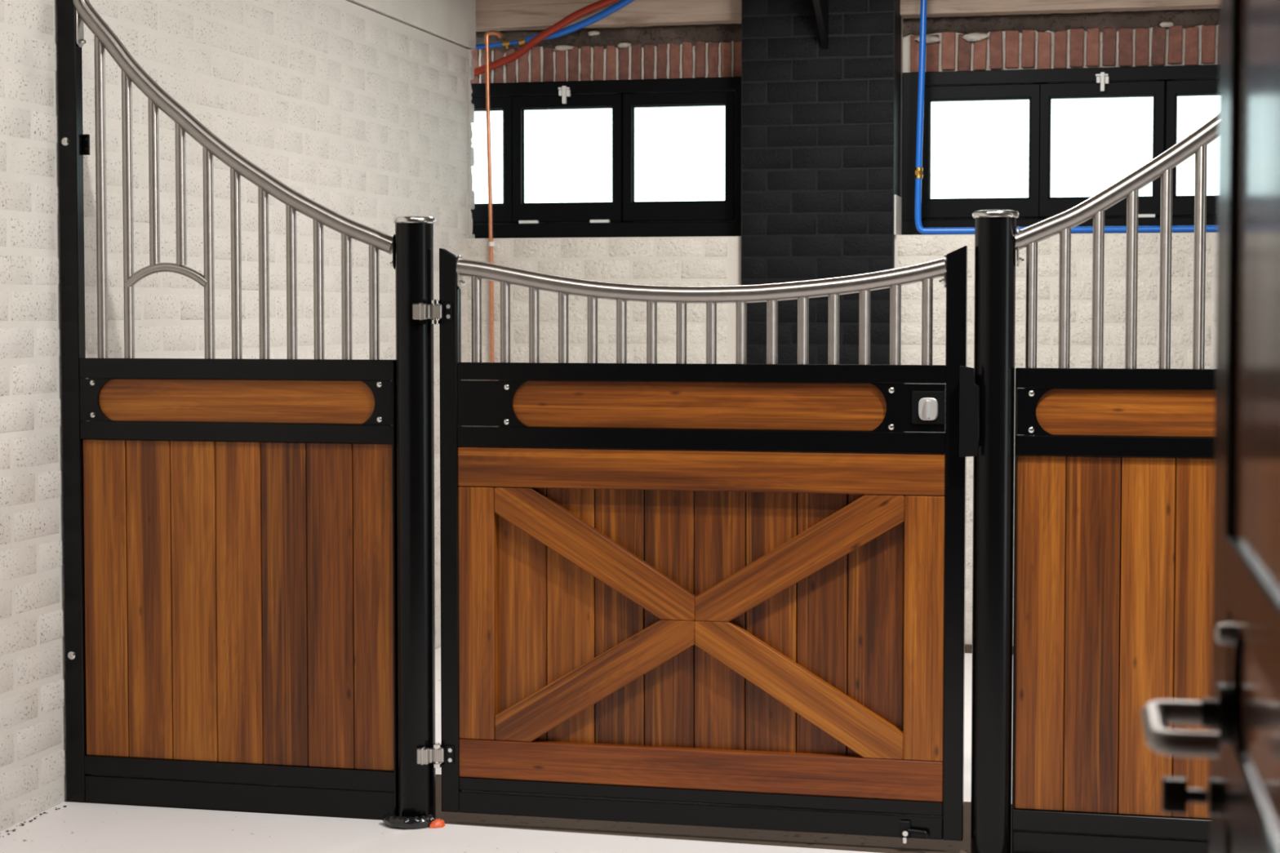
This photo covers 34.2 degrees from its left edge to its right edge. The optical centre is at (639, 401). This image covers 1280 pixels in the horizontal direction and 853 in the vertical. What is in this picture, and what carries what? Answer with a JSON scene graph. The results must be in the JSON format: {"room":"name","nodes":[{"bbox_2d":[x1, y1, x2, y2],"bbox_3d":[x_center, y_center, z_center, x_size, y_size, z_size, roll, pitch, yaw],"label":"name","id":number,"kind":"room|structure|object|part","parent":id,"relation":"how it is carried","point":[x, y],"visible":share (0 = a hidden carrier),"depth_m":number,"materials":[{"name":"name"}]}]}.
{"room":"farm building","nodes":[
{"label":"farm building","id":0,"kind":"room"},
{"bbox_2d":[0,0,475,831],"bbox_3d":[-2.095,-0.304,4.654,0.143,3.500,11.043,1,3,13],"label":"wall","id":1,"kind":"structure","parent":0,"point":[367,115],"depth_m":6.93,"materials":[{"name":"white paint"}]},
{"bbox_2d":[345,0,475,50],"bbox_3d":[-1.371,-1.807,7.712,0.151,0.445,4.650,1,3,13],"label":"ceiling","id":2,"kind":"structure","parent":1,"relation":"attached to","point":[453,21],"depth_m":9.37,"materials":[{"name":"paint"}]},
{"bbox_2d":[0,801,879,852],"bbox_3d":[1.192,1.443,1.896,7.700,0.150,7.000,1,3,13],"label":"floor","id":3,"kind":"structure","parent":0,"point":[77,827],"depth_m":5.74,"materials":[{"name":"white paint"}]},
{"bbox_2d":[0,805,66,836],"bbox_3d":[-1.789,1.201,5.654,0.035,0.005,0.892,1,3,13],"label":"grit","id":4,"kind":"object","parent":3,"relation":"on","point":[34,818],"visible":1,"depth_m":5.90,"materials":[{"name":"grey gravel"}]},
{"bbox_2d":[382,812,435,829],"bbox_3d":[-0.655,1.177,5.846,0.153,0.036,0.080,1,3,13],"label":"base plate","id":5,"kind":"object","parent":3,"relation":"on","point":[393,821],"visible":1,"depth_m":5.82,"materials":[{"name":"black plastic"}]},
{"bbox_2d":[429,817,444,827],"bbox_3d":[-0.570,1.183,5.844,0.049,0.022,0.020,-1,3,-20],"label":"scrap","id":6,"kind":"object","parent":3,"relation":"on","point":[437,823],"visible":1,"depth_m":5.84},
{"bbox_2d":[71,773,1012,852],"bbox_3d":[2.075,1.284,5.548,7.620,0.148,0.720,1,3,13],"label":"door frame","id":7,"kind":"structure","parent":3,"relation":"on","point":[881,844],"depth_m":5.79,"materials":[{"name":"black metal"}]},
{"bbox_2d":[57,0,398,819],"bbox_3d":[-1.188,-0.123,5.996,1.030,2.620,0.057,1,3,13],"label":"wall","id":8,"kind":"structure","parent":7,"relation":"on","point":[230,524],"depth_m":6.01,"materials":[{"name":"wood"}]},
{"bbox_3d":[-1.586,-0.006,6.077,0.104,0.123,0.010,1,3,13],"label":"plate","id":9,"kind":"part","parent":8,"relation":"part of","materials":[{"name":"black metal"}]},
{"bbox_3d":[-1.169,-0.800,5.959,0.991,0.761,0.048,1,3,13],"label":"handrail","id":10,"kind":"part","parent":8,"relation":"part of","materials":[{"name":"silver metal"}]},
{"bbox_3d":[-1.161,-0.094,5.989,0.971,0.059,0.042,1,3,13],"label":"rail","id":11,"kind":"part","parent":8,"relation":"part of","materials":[{"name":"black metal"}]},
{"bbox_3d":[-1.161,0.087,5.997,0.971,0.053,0.042,1,3,13],"label":"rail","id":12,"kind":"part","parent":8,"relation":"part of","materials":[{"name":"black metal"}]},
{"bbox_3d":[-1.161,1.075,6.040,0.971,0.054,0.042,1,3,13],"label":"rail","id":13,"kind":"part","parent":8,"relation":"part of","materials":[{"name":"black metal"}]},
{"bbox_3d":[-1.161,1.146,6.043,0.971,0.082,0.034,1,3,13],"label":"kick plate","id":14,"kind":"part","parent":8,"relation":"part of","materials":[{"name":"black metal"}]},
{"bbox_3d":[-0.745,0.003,5.883,0.094,0.123,0.010,1,3,13],"label":"plate","id":15,"kind":"part","parent":8,"relation":"part of","materials":[{"name":"black metal"}]},
{"bbox_2d":[392,216,435,819],"bbox_3d":[-0.635,0.335,5.886,0.121,1.715,0.121,1,3,13],"label":"gate post","id":16,"kind":"object","parent":7,"relation":"on","point":[414,235],"visible":0.96,"depth_m":5.84,"materials":[{"name":"metal"}]},
{"bbox_2d":[404,245,978,843],"bbox_3d":[0.126,0.378,5.693,1.588,1.602,0.112,1,3,13],"label":"gate","id":17,"kind":"object","parent":16,"relation":"attached to","point":[711,593],"visible":1,"depth_m":5.70,"materials":[{"name":"wood"}]},
{"bbox_3d":[-0.539,-0.252,5.813,0.028,0.052,0.008,1,3,13],"label":"hinge plate","id":18,"kind":"part","parent":17,"relation":"part of","materials":[{"name":"black metal"}]},
{"bbox_3d":[-0.539,0.995,5.868,0.028,0.052,0.008,1,3,13],"label":"hinge plate","id":19,"kind":"part","parent":17,"relation":"part of","materials":[{"name":"black metal"}]},
{"bbox_3d":[-0.409,0.005,5.806,0.206,0.128,0.010,1,3,13],"label":"plate","id":20,"kind":"part","parent":17,"relation":"part of","materials":[{"name":"black metal"}]},
{"bbox_3d":[0.155,1.136,5.746,1.357,0.060,0.055,1,3,13],"label":"kick plate","id":21,"kind":"part","parent":17,"relation":"part of","materials":[{"name":"black metal"}]},
{"bbox_3d":[0.155,1.083,5.745,1.357,0.037,0.053,1,3,13],"label":"rail","id":22,"kind":"part","parent":17,"relation":"part of","materials":[{"name":"black metal"}]},
{"bbox_3d":[0.153,-0.080,5.686,1.357,0.049,0.042,1,3,13],"label":"rail","id":23,"kind":"part","parent":17,"relation":"part of","materials":[{"name":"black metal"}]},
{"bbox_3d":[0.153,0.103,5.694,1.357,0.057,0.042,1,3,13],"label":"rail","id":24,"kind":"part","parent":17,"relation":"part of","materials":[{"name":"black metal"}]},
{"bbox_3d":[0.154,-0.331,5.675,1.362,0.127,0.048,1,3,13],"label":"handrail","id":25,"kind":"part","parent":17,"relation":"part of","materials":[{"name":"silver metal"}]},
{"bbox_3d":[0.714,0.016,5.547,0.198,0.128,0.010,1,3,13],"label":"plate","id":26,"kind":"part","parent":17,"relation":"part of","materials":[{"name":"black metal"}]},
{"bbox_3d":[0.745,1.156,5.564,0.057,0.024,0.013,1,3,13],"label":"bolt lever","id":27,"kind":"part","parent":17,"relation":"part of","materials":[{"name":"black metal"}]},
{"bbox_3d":[0.764,0.019,5.519,0.051,0.060,0.010,1,3,13],"label":"turn knob","id":28,"kind":"part","parent":17,"relation":"part of","materials":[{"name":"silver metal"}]},
{"bbox_3d":[0.766,0.015,5.526,0.088,0.087,0.007,1,3,13],"label":"lock plate","id":29,"kind":"part","parent":17,"relation":"part of","materials":[{"name":"black metal"}]},
{"bbox_2d":[970,209,1018,852],"bbox_3d":[0.938,0.351,5.524,0.121,1.715,0.121,1,3,13],"label":"gate post","id":30,"kind":"object","parent":7,"relation":"on","point":[994,318],"visible":1,"depth_m":5.48,"materials":[{"name":"metal"}]},
{"bbox_2d":[1011,113,1218,852],"bbox_3d":[1.489,-0.096,5.377,1.057,2.620,0.048,1,3,13],"label":"wall","id":31,"kind":"structure","parent":7,"relation":"on","point":[1113,500],"depth_m":5.45,"materials":[{"name":"wood"}]},
{"bbox_3d":[1.041,0.026,5.472,0.096,0.122,0.010,1,3,13],"label":"plate","id":32,"kind":"part","parent":31,"relation":"part of","materials":[{"name":"black metal"}]},
{"bbox_3d":[1.470,1.114,5.434,0.982,0.054,0.042,1,3,13],"label":"rail","id":33,"kind":"part","parent":31,"relation":"part of","materials":[{"name":"black metal"}]},
{"bbox_3d":[1.470,1.179,5.437,0.982,0.068,0.034,1,3,13],"label":"kick plate","id":34,"kind":"part","parent":31,"relation":"part of","materials":[{"name":"black metal"}]},
{"bbox_3d":[1.470,0.118,5.391,0.982,0.053,0.042,1,3,13],"label":"rail","id":35,"kind":"part","parent":31,"relation":"part of","materials":[{"name":"black metal"}]},
{"bbox_3d":[1.470,-0.058,5.383,0.982,0.053,0.042,1,3,13],"label":"rail","id":36,"kind":"part","parent":31,"relation":"part of","materials":[{"name":"black metal"}]},
{"bbox_3d":[1.470,-0.802,5.350,1.018,0.817,0.048,1,3,13],"label":"handrail","id":37,"kind":"part","parent":31,"relation":"part of","materials":[{"name":"silver metal"}]},
{"bbox_2d":[1141,0,1279,852],"bbox_3d":[0.269,0.098,0.846,0.094,2.570,1.240,1,3,12],"label":"open door","id":38,"kind":"structure","parent":3,"relation":"on","point":[1242,796],"depth_m":1.22,"materials":[{"name":"brown wood"}]},
{"bbox_3d":[0.328,0.199,1.270,0.042,0.015,0.113,1,3,12],"label":"lever handle","id":39,"kind":"part","parent":38,"relation":"part of","materials":[{"name":"silver metal"}]},
{"bbox_3d":[0.369,0.171,1.278,0.009,0.073,0.071,1,3,12],"label":"plate","id":40,"kind":"part","parent":38,"relation":"part of","materials":[{"name":"black metal"}]},
{"bbox_3d":[0.294,0.256,0.845,0.040,0.058,0.955,1,3,12],"label":"rail","id":41,"kind":"part","parent":38,"relation":"part of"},
{"bbox_3d":[0.294,0.133,0.840,0.040,0.040,0.955,1,3,12],"label":"rail","id":42,"kind":"part","parent":38,"relation":"part of","materials":[{"name":"brown wood"}]},
{"bbox_2d":[435,646,1013,804],"bbox_3d":[2.523,1.268,7.488,7.620,0.110,3.300,1,3,13],"label":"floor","id":43,"kind":"structure","parent":0,"point":[968,656],"depth_m":7.92,"materials":[{"name":"white paint"}]},
{"bbox_2d":[741,0,902,364],"bbox_3d":[0.836,-0.509,9.565,0.702,3.278,0.302,1,3,13],"label":"wall pillar","id":44,"kind":"structure","parent":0,"point":[821,128],"depth_m":9.40,"materials":[{"name":"black brick"}]},
{"bbox_2d":[812,0,828,48],"bbox_3d":[0.789,-1.835,9.159,0.030,0.513,0.399,1,3,13],"label":"bracket","id":45,"kind":"object","parent":44,"relation":"attached to","point":[820,6],"visible":1,"depth_m":9.24,"materials":[{"name":"black metal"}]},
{"bbox_2d":[463,8,1219,644],"bbox_3d":[2.554,-0.427,9.290,8.400,3.340,0.432,1,3,13],"label":"wall","id":46,"kind":"structure","parent":0,"point":[1173,37],"depth_m":9.57,"materials":[{"name":"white brick"}]},
{"bbox_2d":[484,30,502,362],"bbox_3d":[-0.684,-0.315,9.805,0.090,2.850,0.036,1,3,13],"label":"copper pipe","id":47,"kind":"object","parent":46,"relation":"attached to","point":[491,33],"visible":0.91,"depth_m":9.77,"materials":[{"name":"brown metal"}]},
{"bbox_2d":[474,0,620,76],"bbox_3d":[-0.372,-1.770,9.836,0.988,0.438,0.098,1,3,20],"label":"hose","id":48,"kind":"object","parent":46,"relation":"attached to","point":[600,4],"visible":0.98,"depth_m":9.82,"materials":[{"name":"red plastic"}]},
{"bbox_2d":[475,0,635,48],"bbox_3d":[-0.316,-1.863,9.854,1.091,0.351,0.084,1,3,18],"label":"hose","id":49,"kind":"object","parent":46,"relation":"attached to","point":[522,42],"visible":0.88,"depth_m":9.82,"materials":[{"name":"blue plastic"}]},
{"bbox_2d":[502,40,510,48],"bbox_3d":[-0.641,-1.714,9.985,0.037,0.042,0.027,1,3,13],"label":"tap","id":50,"kind":"object","parent":49,"relation":"on","point":[504,43],"depth_m":9.98,"materials":[{"name":"gold metal"}]},
{"bbox_2d":[470,76,741,238],"bbox_3d":[-0.348,-1.161,10.012,1.745,0.753,0.148,1,3,13],"label":"window","id":51,"kind":"structure","parent":46,"relation":"in","point":[622,217],"depth_m":9.94,"materials":[{"name":"black paint"}]},
{"bbox_3d":[-0.879,-1.175,10.145,0.544,0.609,0.057,1,3,13],"label":"sash","id":52,"kind":"part","parent":51,"relation":"part of","materials":[{"name":"black paint"}]},
{"bbox_3d":[-0.347,-1.170,10.022,0.542,0.609,0.057,1,3,13],"label":"sash","id":53,"kind":"part","parent":51,"relation":"part of","materials":[{"name":"black paint"}]},
{"bbox_3d":[-0.357,-0.820,9.987,1.745,0.073,0.050,1,3,13],"label":"sill","id":54,"kind":"part","parent":51,"relation":"part of","materials":[{"name":"black paint"}]},
{"bbox_3d":[0.188,-1.164,9.899,0.544,0.609,0.057,1,3,13],"label":"sash","id":55,"kind":"part","parent":51,"relation":"part of","materials":[{"name":"black paint"}]},
{"bbox_2d":[475,0,1219,31],"bbox_3d":[0.946,-1.940,9.634,4.420,0.328,0.155,1,3,13],"label":"ceiling","id":56,"kind":"structure","parent":46,"relation":"attached to","point":[491,15],"depth_m":9.74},
{"bbox_2d":[964,644,1013,654],"bbox_3d":[1.232,1.111,9.431,4.210,0.035,0.032,1,3,13],"label":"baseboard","id":57,"kind":"structure","parent":46,"relation":"attached to","point":[968,647],"depth_m":9.36,"materials":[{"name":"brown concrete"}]},
{"bbox_2d":[901,64,1218,235],"bbox_3d":[2.088,-1.137,9.451,1.785,0.753,0.148,1,3,13],"label":"window","id":58,"kind":"structure","parent":46,"relation":"in","point":[1164,84],"depth_m":9.49,"materials":[{"name":"black paint"}]},
{"bbox_3d":[1.564,-1.150,9.582,0.549,0.609,0.057,1,3,13],"label":"sash","id":59,"kind":"part","parent":58,"relation":"part of","materials":[{"name":"black paint"}]},
{"bbox_3d":[2.079,-0.795,9.426,1.785,0.073,0.050,1,3,13],"label":"sill","id":60,"kind":"part","parent":58,"relation":"part of","materials":[{"name":"black paint"}]},
{"bbox_3d":[2.098,-1.145,9.459,0.554,0.609,0.057,1,3,13],"label":"sash","id":61,"kind":"part","parent":58,"relation":"part of","materials":[{"name":"black paint"}]},
{"bbox_3d":[2.642,-1.139,9.334,0.553,0.609,0.057,1,3,13],"label":"sash","id":62,"kind":"part","parent":58,"relation":"part of","materials":[{"name":"black paint"}]},
{"bbox_2d":[914,0,1217,234],"bbox_3d":[2.046,-1.345,9.178,1.660,1.198,0.040,1,3,13],"label":"pipe","id":63,"kind":"object","parent":46,"relation":"attached to","point":[918,172],"visible":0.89,"depth_m":9.34,"materials":[{"name":"blue plastic"}]}
]}

